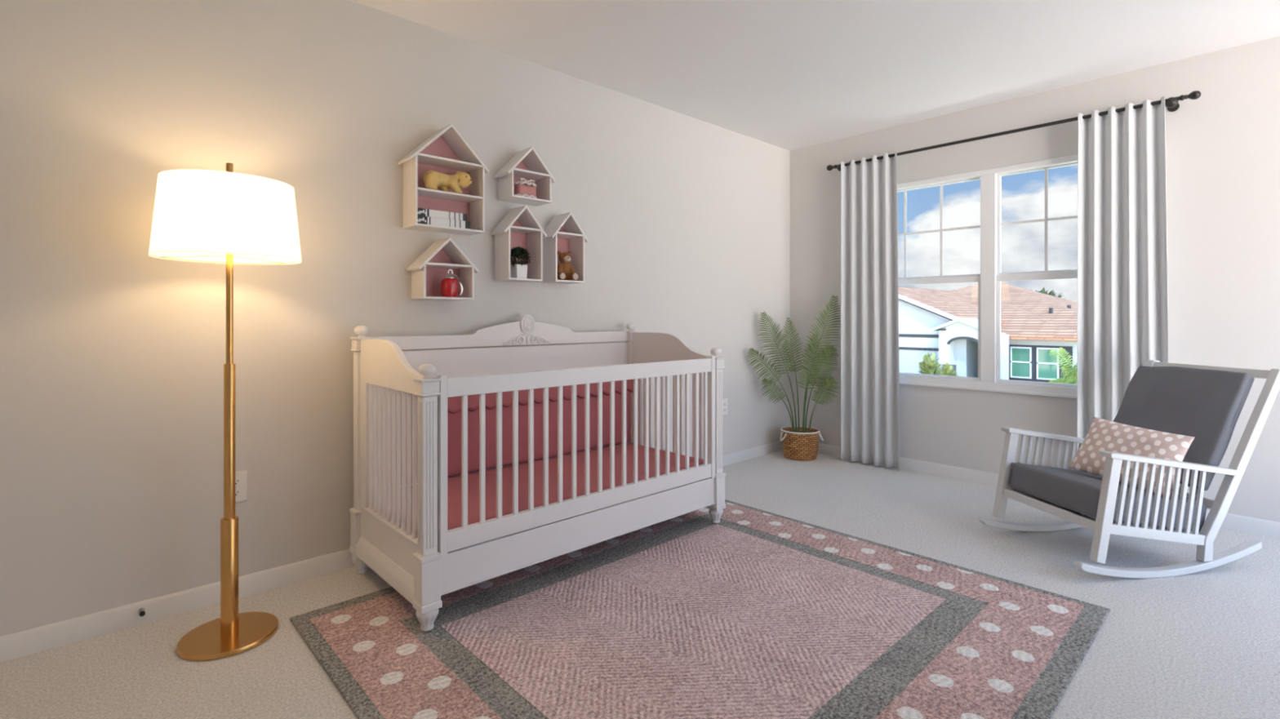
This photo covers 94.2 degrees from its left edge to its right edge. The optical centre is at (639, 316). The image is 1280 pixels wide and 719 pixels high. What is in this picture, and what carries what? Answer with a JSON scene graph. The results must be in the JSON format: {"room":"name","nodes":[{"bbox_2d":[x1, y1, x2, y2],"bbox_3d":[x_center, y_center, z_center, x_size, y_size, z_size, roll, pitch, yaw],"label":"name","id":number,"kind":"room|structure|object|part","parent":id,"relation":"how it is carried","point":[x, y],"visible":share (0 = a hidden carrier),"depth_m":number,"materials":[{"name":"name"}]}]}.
{"room":"bedroom","nodes":[
{"label":"bedroom","id":0,"kind":"room"},
{"bbox_2d":[0,0,790,636],"bbox_3d":[-0.824,-0.163,3.536,6.238,2.745,0.160,0,0,-43],"label":"wall","id":1,"kind":"structure","parent":0,"point":[113,353],"depth_m":2.63,"materials":[{"name":"paint"}]},
{"bbox_2d":[137,608,145,616],"bbox_3d":[-1.945,1.155,2.324,0.020,0.020,0.045,0,0,-43],"label":"door stop","id":2,"kind":"object","parent":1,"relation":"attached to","point":[141,611],"visible":1,"depth_m":2.31,"materials":[{"name":"metal"}]},
{"bbox_2d":[235,470,247,502],"bbox_3d":[-1.740,0.734,2.561,0.084,0.132,0.009,0,0,-43],"label":"wall outlet","id":3,"kind":"object","parent":1,"relation":"attached to","point":[241,476],"visible":0.42,"depth_m":2.57,"materials":[{"name":"plastic"}]},
{"bbox_2d":[235,477,240,485],"bbox_3d":[-1.738,0.710,2.559,0.034,0.033,0.002,0,0,-43],"label":"socket","id":4,"kind":"object","parent":3,"relation":"attached to","point":[237,479],"depth_m":2.56,"materials":[{"name":"plastic"}]},
{"bbox_2d":[235,488,240,497],"bbox_3d":[-1.738,0.758,2.559,0.034,0.033,0.002,0,0,-43],"label":"socket","id":5,"kind":"object","parent":3,"relation":"attached to","point":[237,491],"depth_m":2.56,"materials":[{"name":"plastic"}]},
{"bbox_2d":[0,440,782,662],"bbox_3d":[-0.823,1.167,3.418,6.078,0.086,0.014,0,0,-43],"label":"baseboard","id":6,"kind":"structure","parent":1,"relation":"attached to","point":[29,642],"depth_m":2.40,"materials":[{"name":"paint"}]},
{"bbox_2d":[406,237,479,300],"bbox_3d":[-1.032,-0.250,3.119,0.326,0.319,0.164,0,0,-43],"label":"shelf","id":7,"kind":"object","parent":1,"relation":"attached to","point":[429,268],"visible":1,"depth_m":3.14,"materials":[{"name":"white wood"}]},
{"bbox_3d":[-1.128,-0.180,3.030,0.011,0.181,0.160,0,0,-43],"label":"panel","id":8,"kind":"part","parent":7,"relation":"part of","materials":[{"name":"white wood"}]},
{"bbox_3d":[-1.091,-0.322,3.063,0.163,0.175,0.164,0,0,-43],"label":"roof panel","id":9,"kind":"part","parent":7,"relation":"part of","materials":[{"name":"white wood"}]},
{"bbox_3d":[-1.083,-0.247,3.174,0.262,0.291,0.005,0,0,-43],"label":"panel","id":10,"kind":"part","parent":7,"relation":"part of","materials":[{"name":"pink wood"}]},
{"bbox_3d":[-1.033,-0.096,3.120,0.251,0.011,0.160,0,0,-43],"label":"panel","id":11,"kind":"part","parent":7,"relation":"part of","materials":[{"name":"white wood"}]},
{"bbox_2d":[440,269,462,297],"bbox_3d":[-0.995,-0.175,3.121,0.089,0.148,0.100,0,0,30],"label":"jar","id":12,"kind":"object","parent":7,"relation":"on","point":[449,284],"visible":0.94,"depth_m":3.08,"materials":[{"name":"ceramic"}]},
{"bbox_3d":[-0.998,-0.213,3.116,0.054,0.027,0.054,0,0,-43],"label":"lid","id":13,"kind":"part","parent":12,"relation":"part of","materials":[{"name":"silver metal"}]},
{"bbox_3d":[-0.946,-0.146,3.134,0.027,0.074,0.014,0,0,-43],"label":"handle","id":14,"kind":"part","parent":12,"relation":"part of","materials":[{"name":"silver metal"}]},
{"bbox_3d":[-0.972,-0.322,3.175,0.163,0.175,0.164,0,0,-43],"label":"roof panel","id":15,"kind":"part","parent":7,"relation":"part of","materials":[{"name":"white wood"}]},
{"bbox_3d":[-0.937,-0.180,3.210,0.011,0.181,0.160,0,0,-43],"label":"panel","id":16,"kind":"part","parent":7,"relation":"part of","materials":[{"name":"white wood"}]},
{"bbox_2d":[397,123,489,235],"bbox_3d":[-1.025,-0.724,3.125,0.430,0.545,0.164,0,0,-43],"label":"shelf","id":17,"kind":"object","parent":1,"relation":"attached to","point":[446,152],"visible":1,"depth_m":3.15,"materials":[{"name":"white wood"}]},
{"bbox_3d":[-1.160,-0.632,3.001,0.011,0.360,0.160,0,0,-43],"label":"panel","id":18,"kind":"part","parent":17,"relation":"part of","materials":[{"name":"white wood"}]},
{"bbox_3d":[-1.103,-0.886,3.051,0.215,0.220,0.164,0,0,-43],"label":"roof panel","id":19,"kind":"part","parent":17,"relation":"part of","materials":[{"name":"white wood"}]},
{"bbox_3d":[-1.026,-0.458,3.126,0.355,0.011,0.160,0,0,-43],"label":"panel","id":20,"kind":"part","parent":17,"relation":"part of","materials":[{"name":"white wood"}]},
{"bbox_3d":[-1.077,-0.721,3.180,0.366,0.516,0.005,0,0,-43],"label":"panel","id":21,"kind":"part","parent":17,"relation":"part of","materials":[{"name":"wood"}]},
{"bbox_2d":[417,215,470,229],"bbox_3d":[-1.047,-0.484,3.100,0.289,0.042,0.127,0,0,-43],"label":"book","id":22,"kind":"object","parent":17,"relation":"on","point":[421,220],"visible":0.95,"depth_m":3.05,"materials":[{"name":"paper"}]},
{"bbox_2d":[417,208,466,221],"bbox_3d":[-1.054,-0.523,3.094,0.271,0.038,0.127,0,0,-43],"label":"book","id":23,"kind":"object","parent":22,"relation":"on","point":[421,211],"visible":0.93,"depth_m":3.05,"materials":[{"name":"paper"}]},
{"bbox_2d":[422,170,471,193],"bbox_3d":[-1.009,-0.708,3.111,0.252,0.128,0.127,0,0,-43],"label":"plush bear","id":24,"kind":"object","parent":17,"relation":"on","point":[433,180],"visible":0.93,"depth_m":3.09},
{"bbox_3d":[-0.947,-0.886,3.199,0.215,0.220,0.164,0,0,-43],"label":"roof panel","id":25,"kind":"part","parent":17,"relation":"part of","materials":[{"name":"white wood"}]},
{"bbox_3d":[-0.893,-0.632,3.252,0.011,0.360,0.160,0,0,-43],"label":"panel","id":26,"kind":"part","parent":17,"relation":"part of","materials":[{"name":"white wood"}]},
{"bbox_2d":[490,204,546,282],"bbox_3d":[-0.699,-0.420,3.431,0.276,0.427,0.164,0,0,-43],"label":"shelf","id":27,"kind":"object","parent":1,"relation":"attached to","point":[519,227],"visible":0.98,"depth_m":3.43,"materials":[{"name":"white wood"}]},
{"bbox_3d":[-0.778,-0.355,3.360,0.011,0.299,0.160,0,0,-43],"label":"panel","id":28,"kind":"part","parent":27,"relation":"part of","materials":[{"name":"white wood"}]},
{"bbox_3d":[-0.749,-0.549,3.384,0.138,0.169,0.164,0,0,-43],"label":"roof panel","id":29,"kind":"part","parent":27,"relation":"part of","materials":[{"name":"white wood"}]},
{"bbox_3d":[-0.751,-0.417,3.486,0.212,0.399,0.005,0,0,-43],"label":"panel","id":30,"kind":"part","parent":27,"relation":"part of","materials":[{"name":"wood"}]},
{"bbox_2d":[510,246,531,278],"bbox_3d":[-0.693,-0.311,3.401,0.160,0.188,0.138,0,0,-43],"label":"potted plant","id":31,"kind":"object","parent":27,"relation":"on","point":[518,270],"visible":0.94,"depth_m":3.38,"materials":[{"name":"green plant"}]},
{"bbox_3d":[-0.693,-0.257,3.403,0.074,0.080,0.074,0,0,-43],"label":"pot","id":32,"kind":"part","parent":31,"relation":"part of","materials":[{"name":"white ceramic"}]},
{"bbox_3d":[-0.700,-0.211,3.432,0.201,0.011,0.160,0,0,-43],"label":"panel","id":33,"kind":"part","parent":27,"relation":"part of","materials":[{"name":"white wood"}]},
{"bbox_3d":[-0.649,-0.549,3.478,0.138,0.169,0.164,0,0,-43],"label":"roof panel","id":34,"kind":"part","parent":27,"relation":"part of","materials":[{"name":"white wood"}]},
{"bbox_3d":[-0.623,-0.355,3.505,0.011,0.299,0.160,0,0,-43],"label":"panel","id":35,"kind":"part","parent":27,"relation":"part of","materials":[{"name":"white wood"}]},
{"bbox_2d":[493,146,555,206],"bbox_3d":[-0.669,-0.822,3.459,0.317,0.303,0.164,0,0,-43],"label":"shelf","id":36,"kind":"object","parent":1,"relation":"attached to","point":[526,163],"visible":0.99,"depth_m":3.45,"materials":[{"name":"white wood"}]},
{"bbox_3d":[-0.762,-0.750,3.374,0.011,0.161,0.160,0,0,-43],"label":"panel","id":37,"kind":"part","parent":36,"relation":"part of","materials":[{"name":"white wood"}]},
{"bbox_3d":[-0.727,-0.883,3.405,0.159,0.181,0.164,0,0,-43],"label":"roof panel","id":38,"kind":"part","parent":36,"relation":"part of","materials":[{"name":"white wood"}]},
{"bbox_3d":[-0.721,-0.819,3.514,0.253,0.275,0.005,0,0,-43],"label":"panel","id":39,"kind":"part","parent":36,"relation":"part of","materials":[{"name":"pink wood"}]},
{"bbox_3d":[-0.670,-0.675,3.461,0.242,0.011,0.160,0,0,-43],"label":"panel","id":40,"kind":"part","parent":36,"relation":"part of","materials":[{"name":"white wood"}]},
{"bbox_2d":[514,177,537,198],"bbox_3d":[-0.661,-0.737,3.433,0.144,0.113,0.080,0,0,-43],"label":"trinket box","id":41,"kind":"object","parent":36,"relation":"on","point":[525,188],"visible":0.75,"depth_m":3.40,"materials":[{"name":"fabric"}]},
{"bbox_3d":[-0.611,-0.883,3.514,0.159,0.181,0.164,0,0,-43],"label":"roof panel","id":42,"kind":"part","parent":36,"relation":"part of","materials":[{"name":"white wood"}]},
{"bbox_3d":[-0.578,-0.750,3.547,0.011,0.161,0.160,0,0,-43],"label":"panel","id":43,"kind":"part","parent":36,"relation":"part of","materials":[{"name":"white wood"}]},
{"bbox_2d":[540,212,588,284],"bbox_3d":[-0.472,-0.420,3.644,0.269,0.423,0.164,0,0,-43],"label":"shelf","id":44,"kind":"object","parent":1,"relation":"attached to","point":[563,233],"visible":0.84,"depth_m":3.63,"materials":[{"name":"white wood"}]},
{"bbox_3d":[-0.548,-0.355,3.575,0.011,0.295,0.160,0,0,-43],"label":"panel","id":45,"kind":"part","parent":44,"relation":"part of","materials":[{"name":"white wood"}]},
{"bbox_3d":[-0.521,-0.546,3.598,0.135,0.170,0.164,0,0,-43],"label":"roof panel","id":46,"kind":"part","parent":44,"relation":"part of","materials":[{"name":"white wood"}]},
{"bbox_3d":[-0.524,-0.417,3.699,0.205,0.395,0.005,0,0,-43],"label":"panel","id":47,"kind":"part","parent":44,"relation":"part of","materials":[{"name":"wood"}]},
{"bbox_3d":[-0.473,-0.213,3.646,0.194,0.011,0.160,0,0,-43],"label":"panel","id":48,"kind":"part","parent":44,"relation":"part of","materials":[{"name":"white wood"}]},
{"bbox_2d":[557,250,577,279],"bbox_3d":[-0.453,-0.311,3.627,0.118,0.184,0.130,0,0,-27],"label":"teddy bear","id":49,"kind":"object","parent":44,"relation":"on","point":[566,271],"visible":0.94,"depth_m":3.62},
{"bbox_3d":[-0.423,-0.546,3.690,0.135,0.170,0.164,0,0,-43],"label":"roof panel","id":50,"kind":"part","parent":44,"relation":"part of","materials":[{"name":"white wood"}]},
{"bbox_3d":[-0.399,-0.355,3.716,0.011,0.295,0.160,0,0,-43],"label":"panel","id":51,"kind":"part","parent":44,"relation":"part of","materials":[{"name":"wood"}]},
{"bbox_2d":[722,398,727,415],"bbox_3d":[0.687,0.734,4.839,0.084,0.132,0.009,0,0,-43],"label":"wall outlet","id":52,"kind":"object","parent":1,"relation":"attached to","point":[724,401],"visible":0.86,"depth_m":4.84,"materials":[{"name":"plastic"}]},
{"bbox_2d":[0,450,1279,718],"bbox_3d":[1.041,1.270,1.432,6.398,0.120,5.782,0,0,-43],"label":"floor","id":53,"kind":"structure","parent":0,"point":[1204,644],"depth_m":2.35,"materials":[{"name":"carpet"}]},
{"bbox_2d":[148,162,301,660],"bbox_3d":[-1.548,0.316,2.243,0.472,1.788,0.472,0,0,-43],"label":"floor lamp","id":54,"kind":"object","parent":53,"relation":"on","point":[228,217],"visible":1,"depth_m":2.15,"materials":[{"name":"gold metal"}]},
{"bbox_3d":[-1.548,-0.360,2.243,0.472,0.287,0.472,0,0,-43],"label":"lamp shade","id":55,"kind":"part","parent":54,"relation":"part of","materials":[{"name":"white fabric"}]},
{"bbox_2d":[289,499,1110,718],"bbox_3d":[0.267,1.202,2.406,2.475,0.014,2.226,0,0,-43],"label":"area rug","id":56,"kind":"object","parent":53,"relation":"on","point":[753,613],"visible":0.81,"depth_m":2.22,"materials":[{"name":"pink carpet"}]},
{"bbox_2d":[349,314,725,631],"bbox_3d":[-0.438,0.597,3.138,1.810,1.224,0.819,0,0,-43],"label":"crib","id":57,"kind":"object","parent":56,"relation":"on","point":[428,562],"visible":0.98,"depth_m":2.72,"materials":[{"name":"white paint"}]},
{"bbox_3d":[-1.318,0.605,2.816,0.084,1.016,0.084,0,0,-43],"label":"post","id":58,"kind":"part","parent":57,"relation":"part of","materials":[{"name":"white paint"}]},
{"bbox_3d":[-1.075,0.606,2.539,0.050,1.009,0.695,0,0,-43],"label":"panel","id":59,"kind":"part","parent":57,"relation":"part of","materials":[{"name":"white paint"}]},
{"bbox_3d":[-0.815,0.674,2.280,0.084,0.877,0.084,0,0,-43],"label":"post","id":60,"kind":"part","parent":57,"relation":"part of","materials":[{"name":"white paint"}]},
{"bbox_3d":[-0.695,0.620,3.412,1.687,0.900,0.018,0,0,-43],"label":"panel","id":61,"kind":"part","parent":57,"relation":"part of","materials":[{"name":"white paint"}]},
{"bbox_2d":[386,379,633,488],"bbox_3d":[-0.666,0.602,3.379,1.657,0.455,0.052,0,0,-43],"label":"bumper cover","id":62,"kind":"object","parent":57,"relation":"attached to","point":[454,403],"visible":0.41,"depth_m":3.35,"materials":[{"name":"fabric"}]},
{"bbox_2d":[386,442,703,530],"bbox_3d":[-0.437,0.892,3.136,1.679,0.129,0.702,0,0,-43],"label":"mattress","id":63,"kind":"object","parent":57,"relation":"in","point":[454,484],"visible":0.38,"depth_m":2.99,"materials":[{"name":"fabric"}]},
{"bbox_3d":[-0.178,0.576,2.864,1.649,0.702,0.034,0,0,-43],"label":"rail","id":64,"kind":"part","parent":57,"relation":"part of","materials":[{"name":"white paint"}]},
{"bbox_3d":[-0.061,0.605,3.995,0.084,1.016,0.084,0,0,-43],"label":"post","id":65,"kind":"part","parent":57,"relation":"part of","materials":[{"name":"white paint"}]},
{"bbox_3d":[0.199,0.606,3.736,0.050,1.009,0.695,0,0,-43],"label":"panel","id":66,"kind":"part","parent":57,"relation":"part of","materials":[{"name":"white paint"}]},
{"bbox_3d":[0.442,0.674,3.460,0.084,0.877,0.084,0,0,-43],"label":"post","id":67,"kind":"part","parent":57,"relation":"part of","materials":[{"name":"white paint"}]},
{"bbox_2d":[746,294,840,461],"bbox_3d":[1.308,0.511,5.106,0.842,1.396,0.329,0,0,-4],"label":"potted palm","id":68,"kind":"object","parent":53,"relation":"on","point":[801,443],"visible":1,"depth_m":5.06,"materials":[{"name":"green plant"}]},
{"bbox_2d":[780,426,823,461],"bbox_3d":[1.373,1.088,5.103,0.342,0.242,0.337,0,0,-43],"label":"basket","id":69,"kind":"object","parent":68,"relation":"attached to","point":[801,443],"depth_m":4.99,"materials":[{"name":"brown wicker"}]},
{"bbox_2d":[977,360,1279,577],"bbox_3d":[2.508,0.731,3.097,1.152,0.956,0.664,0,0,-9],"label":"rocking chair","id":70,"kind":"object","parent":53,"relation":"on","point":[1103,526],"visible":0.77,"depth_m":2.81,"materials":[{"name":"white wood"}]},
{"bbox_3d":[2.046,0.883,3.327,0.139,0.489,0.038,0,0,-9],"label":"leg","id":71,"kind":"part","parent":70,"relation":"part of","materials":[{"name":"white wood"}]},
{"bbox_3d":[2.387,0.688,3.382,0.702,0.134,0.062,0,0,-9],"label":"armrest","id":72,"kind":"part","parent":70,"relation":"part of","materials":[{"name":"white wood"}]},
{"bbox_3d":[2.080,0.976,3.028,0.031,0.044,0.568,0,0,-9],"label":"seat rail","id":73,"kind":"part","parent":70,"relation":"part of","materials":[{"name":"white wood"}]},
{"bbox_3d":[2.142,0.883,2.733,0.139,0.489,0.038,0,0,-9],"label":"leg","id":74,"kind":"part","parent":70,"relation":"part of","materials":[{"name":"white wood"}]},
{"bbox_2d":[1008,462,1207,533],"bbox_3d":[2.387,0.922,3.076,0.617,0.243,0.555,0,0,-9],"label":"seat cushion","id":75,"kind":"object","parent":70,"relation":"on","point":[1076,491],"visible":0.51,"depth_m":2.96,"materials":[{"name":"grey fabric"}]},
{"bbox_2d":[1067,417,1195,497],"bbox_3d":[2.482,0.700,3.023,0.202,0.303,0.464,0,0,-24],"label":"throw pillow","id":76,"kind":"object","parent":75,"relation":"on","point":[1102,434],"visible":0.72,"depth_m":3.01,"materials":[{"name":"fabric"}]},
{"bbox_3d":[2.791,0.704,3.447,0.482,0.901,0.038,0,0,-9],"label":"post","id":77,"kind":"part","parent":70,"relation":"part of","materials":[{"name":"white wood"}]},
{"bbox_3d":[2.413,1.016,2.776,0.613,0.135,0.026,0,0,-9],"label":"rail","id":78,"kind":"part","parent":70,"relation":"part of","materials":[{"name":"white wood"}]},
{"bbox_3d":[2.483,0.688,2.788,0.702,0.134,0.062,0,0,-9],"label":"armrest","id":79,"kind":"part","parent":70,"relation":"part of","materials":[{"name":"white wood"}]},
{"bbox_2d":[1112,364,1253,490],"bbox_3d":[2.839,0.565,3.186,0.338,0.578,0.568,0,0,-9],"label":"cushion","id":80,"kind":"object","parent":70,"relation":"on","point":[1207,406],"visible":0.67,"depth_m":3.08,"materials":[{"name":"grey fabric"}]},
{"bbox_3d":[2.721,0.905,3.131,0.042,0.040,0.568,0,0,-9],"label":"rail","id":81,"kind":"part","parent":70,"relation":"part of","materials":[{"name":"white wood"}]},
{"bbox_3d":[3.046,0.284,3.184,0.043,0.043,0.568,0,0,-9],"label":"rail","id":82,"kind":"part","parent":70,"relation":"part of","materials":[{"name":"white wood"}]},
{"bbox_3d":[2.887,0.704,2.853,0.482,0.901,0.038,0,0,-9],"label":"post","id":83,"kind":"part","parent":70,"relation":"part of","materials":[{"name":"white wood"}]},
{"bbox_2d":[351,0,1279,151],"bbox_3d":[1.192,-1.610,1.271,6.398,0.150,6.222,0,0,-43],"label":"ceiling","id":84,"kind":"structure","parent":0,"point":[789,75],"depth_m":3.35,"materials":[{"name":"paint"}]},
{"bbox_2d":[790,35,1279,522],"bbox_3d":[3.315,-0.163,3.566,0.160,2.745,5.462,0,0,-43],"label":"wall","id":85,"kind":"structure","parent":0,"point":[1223,144],"depth_m":3.59,"materials":[{"name":"paint"}]},
{"bbox_2d":[897,155,1077,398],"bbox_3d":[2.542,-0.265,4.320,0.116,1.600,1.924,0,0,-43],"label":"window","id":86,"kind":"structure","parent":85,"relation":"attached to","point":[990,277],"depth_m":4.29,"materials":[{"name":"plastic"}]},
{"bbox_3d":[2.233,-0.653,4.690,0.030,0.747,0.862,0,0,-43],"label":"sash","id":87,"kind":"part","parent":86,"relation":"part of","materials":[{"name":"plastic"}]},
{"bbox_3d":[2.209,0.086,4.667,0.030,0.769,0.862,0,0,-43],"label":"sash","id":88,"kind":"part","parent":86,"relation":"part of","materials":[{"name":"glass"}]},
{"bbox_3d":[2.505,0.526,4.285,0.014,0.018,1.924,0,0,-43],"label":"sill","id":89,"kind":"part","parent":86,"relation":"part of","materials":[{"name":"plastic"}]},
{"bbox_3d":[2.866,0.086,3.967,0.030,0.769,0.866,0,0,-43],"label":"sash","id":90,"kind":"part","parent":86,"relation":"part of","materials":[{"name":"glass"}]},
{"bbox_3d":[2.890,-0.653,3.990,0.030,0.747,0.866,0,0,-43],"label":"sash","id":91,"kind":"part","parent":86,"relation":"part of","materials":[{"name":"plastic"}]},
{"bbox_2d":[826,90,1200,171],"bbox_3d":[2.440,-1.266,4.289,0.127,0.072,2.345,0,0,-43],"label":"curtain rod","id":92,"kind":"object","parent":85,"relation":"attached to","point":[1172,104],"visible":0.92,"depth_m":3.97,"materials":[{"name":"black metal"}]},
{"bbox_2d":[840,150,900,471],"bbox_3d":[1.878,-0.051,4.833,0.076,2.499,0.498,0,0,-43],"label":"curtain","id":93,"kind":"object","parent":92,"relation":"hanging from","point":[870,364],"visible":1,"depth_m":4.85,"materials":[{"name":"fabric"}]},
{"bbox_2d":[1077,95,1168,451],"bbox_3d":[2.973,-0.051,3.664,0.076,2.499,0.450,0,0,-43],"label":"curtain","id":94,"kind":"object","parent":92,"relation":"hanging from","point":[1122,295],"visible":0.7,"depth_m":3.68,"materials":[{"name":"fabric"}]},
{"bbox_2d":[817,443,1279,538],"bbox_3d":[3.257,1.167,3.502,0.014,0.086,5.448,0,0,-43],"label":"baseboard","id":95,"kind":"structure","parent":85,"relation":"attached to","point":[1231,522],"depth_m":4.33,"materials":[{"name":"paint"}]},
{"label":"outside","id":96,"kind":"structure","parent":0,"visible":0},
{"bbox_3d":[39.452,3.460,50.752,113.000,0.200,160.000,0,0,-43],"label":"ground","id":97,"kind":"structure","parent":96,"visible":0},
{"bbox_2d":[915,351,942,374],"bbox_3d":[9.649,2.268,19.795,0.899,2.185,1.072,0,0,20],"label":"flowering shrub","id":98,"kind":"object","parent":97,"relation":"on","point":[929,366],"visible":0.61,"depth_m":19.71,"materials":[{"name":"green plant"}]},
{"bbox_2d":[935,362,958,376],"bbox_3d":[9.525,2.383,18.491,0.867,1.954,0.736,0,0,-43],"label":"shrub","id":99,"kind":"object","parent":97,"relation":"on","point":[947,370],"visible":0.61,"depth_m":18.35,"materials":[{"name":"green plant"}]},
{"bbox_2d":[898,282,1077,382],"bbox_3d":[16.343,0.755,29.126,19.200,5.210,13.800,0,0,-43],"label":"house","id":100,"kind":"structure","parent":97,"relation":"on","point":[944,323],"depth_m":22.41,"materials":[{"name":"paint"}]},
{"bbox_3d":[9.019,0.720,23.939,0.060,0.120,5.840,0,0,-43],"label":"belt trim","id":101,"kind":"part","parent":100,"relation":"part of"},
{"bbox_3d":[8.928,-0.218,23.641,0.060,1.803,7.550,0,0,-43],"label":"barge shadow trim","id":102,"kind":"part","parent":100,"relation":"part of","materials":[{"name":"white paint"}]},
{"bbox_3d":[11.318,0.840,20.774,0.060,0.300,1.100,0,0,-43],"label":"arch trim","id":103,"kind":"part","parent":100,"relation":"part of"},
{"bbox_3d":[14.414,1.735,22.509,0.020,1.110,0.610,0,0,-43],"label":"pane","id":104,"kind":"part","parent":100,"relation":"part of","materials":[{"name":"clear glass"}]},
{"bbox_3d":[15.003,1.735,21.882,0.020,1.110,0.610,0,0,-43],"label":"pane","id":105,"kind":"part","parent":100,"relation":"part of","materials":[{"name":"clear glass"}]},
{"bbox_2d":[1031,287,1066,298],"bbox_3d":[29.566,0.582,44.459,3.998,5.555,3.780,0,0,-43],"label":"tree","id":106,"kind":"object","parent":97,"relation":"on","point":[1051,293],"visible":0.05,"depth_m":43.67,"materials":[{"name":"green plant"}]},
{"bbox_2d":[1047,347,1077,384],"bbox_3d":[14.090,2.181,19.401,1.394,2.364,1.365,0,0,-43],"label":"palm","id":107,"kind":"object","parent":97,"relation":"on","point":[1072,375],"visible":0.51,"depth_m":19.40,"materials":[{"name":"green plant"}]}
]}

